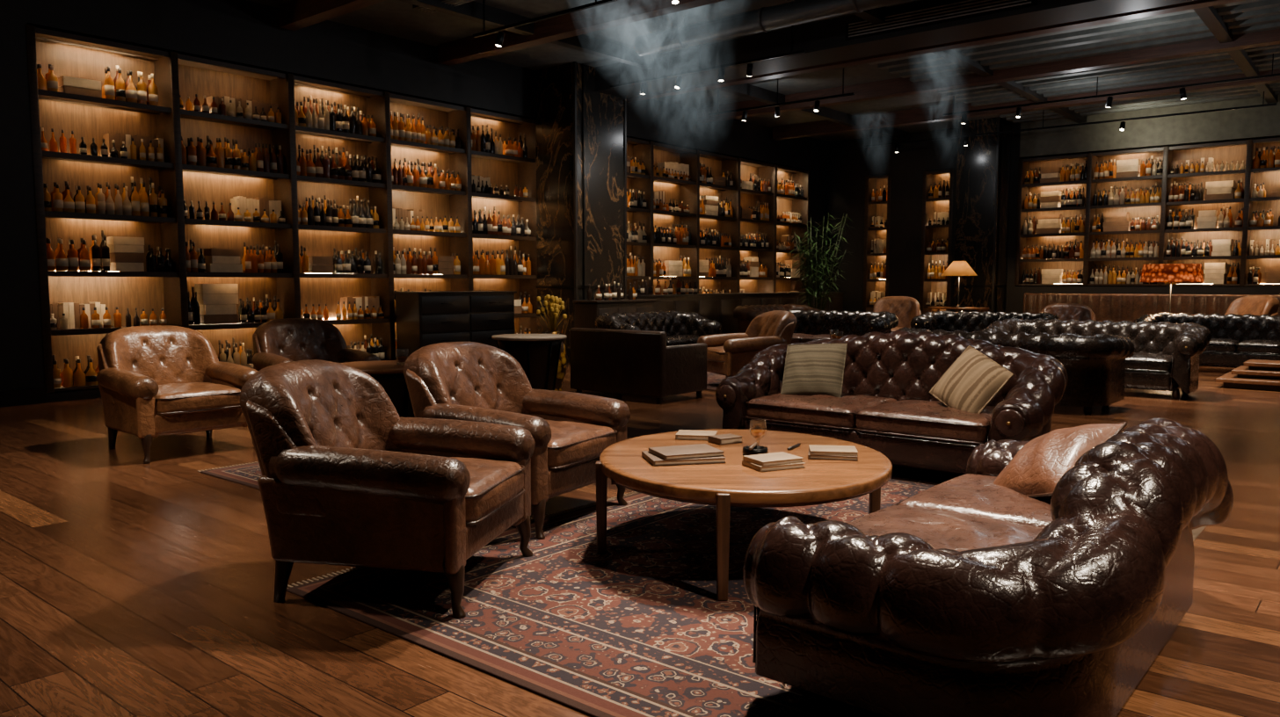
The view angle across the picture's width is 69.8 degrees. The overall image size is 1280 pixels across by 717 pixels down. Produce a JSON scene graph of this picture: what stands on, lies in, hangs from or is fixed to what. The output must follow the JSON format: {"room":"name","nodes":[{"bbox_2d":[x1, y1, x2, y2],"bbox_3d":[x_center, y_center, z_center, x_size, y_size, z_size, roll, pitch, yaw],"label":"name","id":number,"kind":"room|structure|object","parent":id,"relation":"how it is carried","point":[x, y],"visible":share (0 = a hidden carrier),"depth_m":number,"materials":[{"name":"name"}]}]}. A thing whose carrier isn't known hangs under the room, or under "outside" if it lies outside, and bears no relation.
{"room":"bar","nodes":[
{"label":"bar","id":0,"kind":"room"},
{"bbox_2d":[0,0,829,402],"bbox_3d":[-3.543,-2.342,14.420,0.620,5.000,26.800,4,6,40],"label":"wall","id":1,"kind":"structure","parent":0,"point":[243,32],"depth_m":11.85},
{"bbox_2d":[0,386,47,407],"bbox_3d":[-9.294,0.666,7.263,0.024,0.180,8.100,4,6,40],"label":"baseboard","id":2,"kind":"structure","parent":1,"relation":"attached to","point":[34,396],"depth_m":10.17,"materials":[{"name":"black paint"}]},
{"bbox_2d":[25,23,537,392],"bbox_3d":[-4.412,-1.888,13.297,0.490,4.060,7.740,4,6,40],"label":"display shelf","id":3,"kind":"object","parent":1,"relation":"on","point":[221,201],"visible":0.83,"depth_m":12.31,"materials":[{"name":"brown wood"}]},
{"bbox_2d":[626,137,809,294],"bbox_3d":[1.564,-2.475,20.421,0.490,4.060,7.915,4,6,40],"label":"display shelf","id":4,"kind":"object","parent":1,"relation":"on","point":[725,224],"visible":0.62,"depth_m":20.45,"materials":[{"name":"brown wood"}]},
{"bbox_2d":[412,0,475,13],"bbox_3d":[-2.260,-4.529,11.463,1.500,0.115,0.300,4,6,40],"label":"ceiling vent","id":5,"kind":"object","parent":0,"point":[455,3],"depth_m":11.61,"materials":[{"name":"black metal"}]},
{"bbox_2d":[247,0,1012,141],"bbox_3d":[3.886,-4.351,7.629,21.250,0.120,28.200,4,6,40],"label":"ceiling","id":6,"kind":"structure","parent":0,"point":[393,18],"depth_m":14.13,"materials":[{"name":"paint"}]},
{"bbox_2d":[472,0,679,46],"bbox_3d":[-0.508,-4.198,10.542,4.300,0.663,0.119,4,6,40],"label":"track light","id":7,"kind":"object","parent":6,"relation":"attached to","point":[499,40],"visible":1,"depth_m":11.24,"materials":[{"name":"black metal"}]},
{"bbox_2d":[610,25,805,94],"bbox_3d":[0.899,-4.471,13.851,3.600,0.664,0.142,4,6,40],"label":"track light","id":8,"kind":"object","parent":6,"relation":"attached to","point":[750,66],"visible":1,"depth_m":13.74,"materials":[{"name":"black metal"}]},
{"bbox_2d":[278,0,1279,141],"bbox_3d":[3.905,-4.091,7.635,19.100,0.400,26.000,4,6,40],"label":"ceiling beams","id":9,"kind":"structure","parent":6,"relation":"attached to","point":[825,44],"depth_m":13.64,"materials":[{"name":"brown dark painted steel"}]},
{"bbox_2d":[708,68,854,121],"bbox_3d":[2.473,-4.689,16.503,3.000,0.663,0.134,4,6,40],"label":"track light","id":10,"kind":"object","parent":6,"relation":"attached to","point":[817,104],"visible":0.99,"depth_m":16.48,"materials":[{"name":"black metal"}]},
{"bbox_2d":[845,0,1037,40],"bbox_3d":[3.780,-4.410,11.759,2.500,0.220,0.063,4,6,40],"label":"air vent","id":11,"kind":"object","parent":6,"relation":"attached to","point":[962,9],"visible":1,"depth_m":11.76,"materials":[{"name":"black metal"}]},
{"bbox_2d":[864,91,1276,152],"bbox_3d":[8.354,-4.895,19.007,8.000,0.664,0.160,4,6,40],"label":"track light","id":12,"kind":"object","parent":6,"relation":"attached to","point":[1122,127],"visible":0.95,"depth_m":18.60,"materials":[{"name":"black metal"}]},
{"bbox_2d":[943,53,1279,123],"bbox_3d":[7.862,-4.630,15.779,5.400,0.663,0.131,4,6,40],"label":"track light","id":13,"kind":"object","parent":6,"relation":"attached to","point":[1182,90],"visible":0.98,"depth_m":15.64,"materials":[{"name":"black metal"}]},
{"bbox_2d":[0,362,1279,716],"bbox_3d":[3.886,0.742,8.049,21.250,0.100,28.200,4,6,40],"label":"floor","id":14,"kind":"structure","parent":0,"point":[130,587],"depth_m":3.97,"materials":[{"name":"brown wood"}]},
{"bbox_2d":[96,325,258,463],"bbox_3d":[-3.783,0.245,7.487,1.073,0.998,1.034,4,6,42],"label":"leather armchair","id":15,"kind":"object","parent":14,"relation":"on","point":[154,381],"visible":0.95,"depth_m":7.33,"materials":[{"name":"brown leather"}]},
{"bbox_2d":[251,318,380,370],"bbox_3d":[-3.238,0.113,9.084,1.034,0.998,1.072,-4,6,-40],"label":"leather armchair","id":16,"kind":"object","parent":14,"relation":"on","point":[277,341],"visible":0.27,"depth_m":9.25,"materials":[{"name":"brown leather"}]},
{"bbox_2d":[197,437,632,489],"bbox_3d":[-1.467,0.761,7.140,1.910,0.010,3.060,4,6,40],"label":"rug","id":17,"kind":"object","parent":14,"relation":"on","point":[247,475],"visible":0.07,"depth_m":6.48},
{"bbox_2d":[339,360,414,417],"bbox_3d":[-2.024,0.398,7.224,0.840,0.700,0.840,4,6,40],"label":"drum side table","id":18,"kind":"object","parent":17,"relation":"on","point":[389,374],"visible":0.3,"depth_m":6.96,"materials":[{"name":"brown wood"}]},
{"bbox_2d":[395,349,408,364],"bbox_3d":[-1.870,-0.014,7.218,0.101,0.120,0.101,4,6,40],"label":"glass","id":19,"kind":"object","parent":18,"relation":"on","point":[398,359],"visible":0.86,"depth_m":7.19,"materials":[{"name":"clear glass"}]},
{"bbox_2d":[392,290,516,356],"bbox_3d":[-2.827,-0.431,14.239,0.652,1.220,1.920,4,6,40],"label":"cabinet","id":20,"kind":"object","parent":14,"relation":"on","point":[423,318],"visible":0.63,"depth_m":13.76,"materials":[{"name":"paint"}]},
{"bbox_2d":[403,341,630,539],"bbox_3d":[-0.738,0.417,5.399,1.072,0.998,1.034,3,5,30],"label":"leather armchair","id":21,"kind":"object","parent":14,"relation":"on","point":[474,381],"visible":0.57,"depth_m":5.32,"materials":[{"name":"brown leather"}]},
{"bbox_2d":[491,334,567,390],"bbox_3d":[-1.246,0.121,10.341,0.840,0.760,0.840,4,6,40],"label":"bistro table","id":22,"kind":"object","parent":14,"relation":"on","point":[538,355],"visible":0.66,"depth_m":10.06,"materials":[{"name":"brown wood"}]},
{"bbox_2d":[536,294,567,391],"bbox_3d":[-1.064,-0.171,11.145,0.380,1.210,0.380,4,6,40],"label":"floor vase","id":23,"kind":"object","parent":14,"relation":"on","point":[552,305],"visible":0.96,"depth_m":11.07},
{"bbox_2d":[535,61,626,362],"bbox_3d":[-1.036,-2.487,16.183,0.997,5.000,1.320,4,6,40],"label":"marble column","id":24,"kind":"structure","parent":14,"relation":"on","point":[581,131],"depth_m":15.71,"materials":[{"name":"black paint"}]},
{"bbox_2d":[572,281,656,328],"bbox_3d":[-0.416,-0.636,15.795,0.560,1.374,1.560,4,6,40],"label":"sideboard","id":25,"kind":"object","parent":14,"relation":"on","point":[587,311],"visible":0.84,"depth_m":15.36,"materials":[{"name":"brown wood"}]},
{"bbox_2d":[569,327,707,403],"bbox_3d":[-0.025,0.044,10.970,1.420,0.810,0.904,4,6,40],"label":"loveseat","id":26,"kind":"object","parent":14,"relation":"on","point":[641,363],"visible":0.96,"depth_m":10.56,"materials":[{"name":"brown leather"}]},
{"bbox_2d":[594,310,721,346],"bbox_3d":[0.260,-0.291,14.538,1.010,0.894,2.379,4,6,40],"label":"sofa","id":27,"kind":"object","parent":14,"relation":"on","point":[680,328],"visible":0.3,"depth_m":14.89,"materials":[{"name":"black leather"}]},
{"bbox_2d":[705,371,725,391],"bbox_3d":[2.801,0.195,14.015,3.710,0.010,6.200,4,6,40],"label":"rug","id":28,"kind":"object","parent":14,"relation":"on","point":[713,380],"visible":0.02,"depth_m":12.70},
{"bbox_2d":[697,310,796,378],"bbox_3d":[1.401,-0.122,11.943,1.073,0.998,1.034,-2,5,-20],"label":"leather armchair","id":29,"kind":"object","parent":28,"relation":"on","point":[728,353],"visible":0.59,"depth_m":11.63,"materials":[{"name":"brown leather"}]},
{"bbox_2d":[786,309,898,343],"bbox_3d":[3.130,-0.342,15.147,2.279,0.894,1.010,4,6,40],"label":"sofa","id":30,"kind":"object","parent":28,"relation":"on","point":[810,325],"visible":0.28,"depth_m":15.16,"materials":[{"name":"black leather"}]},
{"bbox_2d":[910,311,1061,332],"bbox_3d":[5.690,-0.327,15.092,2.279,0.874,1.010,4,6,40],"label":"sofa","id":31,"kind":"object","parent":28,"relation":"on","point":[949,321],"visible":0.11,"depth_m":15.41,"materials":[{"name":"black leather"}]},
{"bbox_3d":[2.581,0.057,12.096,0.600,0.600,0.600,4,6,40],"label":"drum side table","id":32,"kind":"object","parent":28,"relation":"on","visible":0},
{"bbox_2d":[829,329,838,338],"bbox_3d":[2.558,-0.313,12.085,0.118,0.140,0.118,4,6,40],"label":"glass","id":33,"kind":"object","parent":32,"relation":"on","point":[831,336],"visible":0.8,"depth_m":12.05,"materials":[{"name":"clear glass"}]},
{"bbox_2d":[836,331,843,339],"bbox_3d":[2.593,-0.290,11.926,0.101,0.120,0.101,4,6,40],"label":"glass","id":34,"kind":"object","parent":32,"relation":"on","point":[837,337],"visible":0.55,"depth_m":11.90,"materials":[{"name":"clear glass"}]},
{"bbox_2d":[626,277,845,334],"bbox_3d":[2.204,-1.046,20.234,0.620,1.462,8.700,4,6,40],"label":"countertop","id":35,"kind":"structure","parent":14,"relation":"on","point":[720,308],"depth_m":19.06,"materials":[{"name":"brown wood"}]},
{"bbox_2d":[286,465,1206,716],"bbox_3d":[0.915,0.958,4.752,2.980,0.010,4.280,4,6,40],"label":"rug","id":36,"kind":"object","parent":14,"relation":"on","point":[640,628],"visible":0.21,"depth_m":3.76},
{"bbox_2d":[239,359,534,618],"bbox_3d":[-1.119,0.518,4.172,1.072,0.998,1.034,1,5,12],"label":"leather armchair","id":37,"kind":"object","parent":36,"relation":"on","point":[345,480],"visible":1,"depth_m":3.79,"materials":[{"name":"brown leather"}]},
{"bbox_2d":[595,429,892,601],"bbox_3d":[0.520,0.723,4.672,1.478,0.472,1.660,0,5,0],"label":"round coffee table","id":38,"kind":"object","parent":36,"relation":"on","point":[731,483],"visible":0.79,"depth_m":4.18,"materials":[{"name":"brown wood"}]},
{"bbox_2d":[641,450,726,465],"bbox_3d":[0.212,0.485,4.518,0.360,0.026,0.260,-1,5,-12],"label":"book","id":39,"kind":"object","parent":38,"relation":"on","point":[653,460],"visible":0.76,"depth_m":4.40,"materials":[{"name":"beige paper"}]},
{"bbox_2d":[648,443,724,460],"bbox_3d":[0.226,0.460,4.517,0.310,0.024,0.230,-2,5,-20],"label":"book","id":40,"kind":"object","parent":39,"relation":"on","point":[701,450],"visible":1,"depth_m":4.46,"materials":[{"name":"beige paper"}]},
{"bbox_2d":[675,429,717,440],"bbox_3d":[0.318,0.431,5.157,0.220,0.028,0.170,1,5,10],"label":"book","id":41,"kind":"object","parent":38,"relation":"on","point":[681,434],"visible":0.78,"depth_m":5.09,"materials":[{"name":"beige paper"}]},
{"bbox_2d":[707,433,742,444],"bbox_3d":[0.467,0.440,5.007,0.150,0.034,0.120,-3,5,-30],"label":"book","id":42,"kind":"object","parent":38,"relation":"on","point":[722,439],"visible":1,"depth_m":4.97,"materials":[{"name":"beige paper"}]},
{"bbox_2d":[741,442,768,455],"bbox_3d":[0.586,0.460,4.643,0.129,0.054,0.142,-1,5,-16],"label":"ashtray","id":43,"kind":"object","parent":38,"relation":"on","point":[753,449],"visible":0.84,"depth_m":4.61,"materials":[{"name":"black glass"}]},
{"bbox_2d":[749,419,766,445],"bbox_3d":[0.619,0.398,4.811,0.091,0.150,0.092,-3,5,-29],"label":"glass","id":44,"kind":"object","parent":38,"relation":"on","point":[757,433],"visible":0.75,"depth_m":4.79,"materials":[{"name":"clear glass"}]},
{"bbox_2d":[741,459,805,472],"bbox_3d":[0.632,0.499,4.350,0.240,0.024,0.180,-2,5,-22],"label":"book","id":45,"kind":"object","parent":38,"relation":"on","point":[760,469],"visible":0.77,"depth_m":4.28,"materials":[{"name":"brown paper"}]},
{"bbox_2d":[742,451,803,466],"bbox_3d":[0.632,0.476,4.348,0.230,0.022,0.170,-2,5,-26],"label":"book","id":46,"kind":"object","parent":45,"relation":"on","point":[781,458],"visible":1,"depth_m":4.31,"materials":[{"name":"beige paper"}]},
{"bbox_2d":[787,443,800,450],"bbox_3d":[0.814,0.464,4.835,0.014,0.014,0.180,3,5,30],"label":"pen","id":47,"kind":"object","parent":38,"relation":"on","point":[798,444],"visible":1,"depth_m":4.81,"materials":[{"name":"black paint"}]},
{"bbox_2d":[807,450,858,460],"bbox_3d":[0.965,0.480,4.592,0.240,0.022,0.180,1,5,12],"label":"book","id":48,"kind":"object","parent":38,"relation":"on","point":[813,457],"visible":0.59,"depth_m":4.51,"materials":[{"name":"beige paper"}]},
{"bbox_2d":[808,444,858,456],"bbox_3d":[0.965,0.460,4.591,0.230,0.020,0.170,1,5,8],"label":"book","id":49,"kind":"object","parent":48,"relation":"on","point":[814,450],"visible":1,"depth_m":4.54,"materials":[{"name":"beige paper"}]},
{"bbox_2d":[742,418,1233,716],"bbox_3d":[1.425,0.644,3.383,1.129,0.860,2.278,4,6,40],"label":"sofa","id":50,"kind":"object","parent":36,"relation":"on","point":[967,595],"visible":0.94,"depth_m":2.64,"materials":[{"name":"leather"}]},
{"bbox_2d":[993,421,1127,500],"bbox_3d":[1.709,0.437,3.808,0.376,0.391,0.541,-2,5,-18],"label":"throw pillow","id":51,"kind":"object","parent":50,"relation":"on","point":[1035,471],"visible":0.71,"depth_m":3.68,"materials":[{"name":"leather"}]},
{"bbox_2d":[733,304,820,333],"bbox_3d":[2.763,-0.611,18.297,1.010,0.914,2.479,4,6,40],"label":"sofa","id":52,"kind":"object","parent":14,"relation":"on","point":[745,315],"visible":0.08,"depth_m":17.61,"materials":[{"name":"brown leather"}]},
{"bbox_2d":[788,211,852,310],"bbox_3d":[3.951,-1.745,19.972,1.583,2.899,1.329,0,5,5],"label":"palm","id":53,"kind":"object","parent":14,"relation":"on","point":[825,262],"visible":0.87,"depth_m":19.94,"materials":[{"name":"green plant"}]},
{"bbox_2d":[715,330,1067,474],"bbox_3d":[1.839,0.301,6.814,2.441,0.982,1.161,4,6,40],"label":"sofa","id":54,"kind":"object","parent":14,"relation":"on","point":[886,405],"visible":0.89,"depth_m":6.59,"materials":[{"name":"leather"}]},
{"bbox_2d":[780,343,847,398],"bbox_3d":[1.343,0.097,7.095,0.498,0.435,0.265,2,5,27],"label":"throw pillow","id":55,"kind":"object","parent":54,"relation":"on","point":[818,368],"visible":0.89,"depth_m":7.02,"materials":[{"name":"beige fabric"}]},
{"bbox_2d":[929,345,1013,414],"bbox_3d":[2.267,0.172,6.300,0.277,0.503,0.577,-2,5,-23],"label":"throw pillow","id":56,"kind":"object","parent":54,"relation":"on","point":[971,382],"visible":0.94,"depth_m":6.21,"materials":[{"name":"beige fabric"}]},
{"bbox_2d":[872,296,921,332],"bbox_3d":[4.750,-0.603,17.106,1.034,1.109,1.076,2,5,20],"label":"leather armchair","id":57,"kind":"object","parent":14,"relation":"on","point":[905,308],"visible":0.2,"depth_m":17.34,"materials":[{"name":"brown leather"}]},
{"bbox_2d":[927,306,989,312],"bbox_3d":[6.548,-0.630,18.912,1.100,0.850,0.500,4,6,40],"label":"console table","id":58,"kind":"object","parent":14,"relation":"on","point":[930,309],"visible":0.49,"depth_m":18.69,"materials":[{"name":"brown wood"}]},
{"bbox_2d":[940,261,977,307],"bbox_3d":[6.548,-1.527,18.838,0.720,0.950,0.720,4,6,40],"label":"table lamp","id":59,"kind":"object","parent":58,"relation":"on","point":[956,268],"visible":1,"depth_m":18.63,"materials":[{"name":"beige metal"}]},
{"bbox_2d":[952,116,1011,312],"bbox_3d":[7.832,-2.888,21.047,0.952,5.000,0.845,4,6,40],"label":"marble column","id":60,"kind":"structure","parent":14,"relation":"on","point":[983,179],"depth_m":20.70,"materials":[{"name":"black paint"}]},
{"bbox_2d":[897,327,1134,414],"bbox_3d":[4.050,0.091,10.264,2.479,0.834,1.160,4,6,40],"label":"sofa","id":61,"kind":"object","parent":14,"relation":"on","point":[1094,366],"visible":0.28,"depth_m":9.38,"materials":[{"name":"black leather"}]},
{"bbox_2d":[1040,303,1095,320],"bbox_3d":[7.475,-0.457,16.007,1.034,0.998,1.073,2,5,20],"label":"leather armchair","id":62,"kind":"object","parent":14,"relation":"on","point":[1065,311],"visible":0.17,"depth_m":16.27,"materials":[{"name":"brown leather"}]},
{"bbox_2d":[981,318,1211,399],"bbox_3d":[5.685,-0.039,11.590,2.581,0.874,1.060,4,6,40],"label":"sofa","id":63,"kind":"object","parent":14,"relation":"on","point":[1166,357],"visible":0.39,"depth_m":11.00,"materials":[{"name":"black leather"}]},
{"bbox_2d":[1023,293,1279,321],"bbox_3d":[10.623,-0.768,18.942,5.400,1.120,0.650,4,6,40],"label":"bar counter","id":64,"kind":"object","parent":14,"relation":"on","point":[1111,307],"visible":0.37,"depth_m":19.36,"materials":[{"name":"brown wood"}]},
{"bbox_2d":[1140,263,1203,312],"bbox_3d":[8.853,-0.742,15.334,0.920,1.660,0.920,4,6,40],"label":"floor lamp","id":65,"kind":"object","parent":14,"relation":"on","point":[1158,272],"visible":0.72,"depth_m":14.93,"materials":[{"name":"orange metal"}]},
{"bbox_2d":[1133,312,1279,368],"bbox_3d":[8.902,-0.246,14.104,2.279,0.874,1.010,4,6,40],"label":"sofa","id":66,"kind":"object","parent":14,"relation":"on","point":[1236,339],"visible":0.49,"depth_m":13.90,"materials":[{"name":"black leather"}]},
{"bbox_2d":[1215,359,1279,391],"bbox_3d":[8.169,0.208,11.932,1.000,0.325,1.150,4,6,40],"label":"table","id":67,"kind":"object","parent":14,"relation":"on","point":[1254,374],"visible":1,"depth_m":11.73,"materials":[{"name":"brown wood"}]},
{"bbox_2d":[1225,295,1279,316],"bbox_3d":[10.387,-0.533,16.029,1.076,1.146,1.034,-1,5,-10],"label":"leather armchair","id":68,"kind":"object","parent":14,"relation":"on","point":[1256,305],"visible":0.18,"depth_m":15.99,"materials":[{"name":"brown leather"}]},
{"bbox_2d":[634,0,914,56],"bbox_3d":[4.459,-4.229,9.382,11.600,0.452,0.304,4,6,40],"label":"duct","id":69,"kind":"object","parent":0,"point":[799,11],"depth_m":11.78,"materials":[{"name":"black metal"}]},
{"bbox_2d":[826,94,1279,313],"bbox_3d":[12.258,-2.660,18.284,19.850,5.000,0.620,4,6,40],"label":"wall","id":70,"kind":"structure","parent":0,"point":[849,162],"depth_m":21.19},
{"bbox_2d":[862,174,891,312],"bbox_3d":[6.122,-2.655,23.334,0.690,3.940,0.490,4,6,40],"label":"display shelf","id":71,"kind":"object","parent":70,"relation":"on","point":[877,188],"visible":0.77,"depth_m":23.33,"materials":[{"name":"brown wood"}]},
{"bbox_2d":[919,168,953,314],"bbox_3d":[7.308,-2.574,22.346,0.760,3.940,0.490,4,6,40],"label":"display shelf","id":72,"kind":"object","parent":70,"relation":"on","point":[938,185],"visible":0.75,"depth_m":22.36,"materials":[{"name":"brown wood"}]},
{"bbox_2d":[1014,137,1279,285],"bbox_3d":[11.558,-2.922,18.752,7.340,2.865,0.490,4,6,40],"label":"display shelf","id":73,"kind":"object","parent":70,"relation":"on","point":[1089,219],"visible":0.96,"depth_m":19.38,"materials":[{"name":"brown wood"}]},
{"bbox_2d":[867,0,1279,123],"bbox_3d":[9.031,-4.772,14.199,9.000,0.120,8.560,4,6,40],"label":"ceiling slats","id":74,"kind":"object","parent":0,"point":[1247,16],"depth_m":14.79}
]}

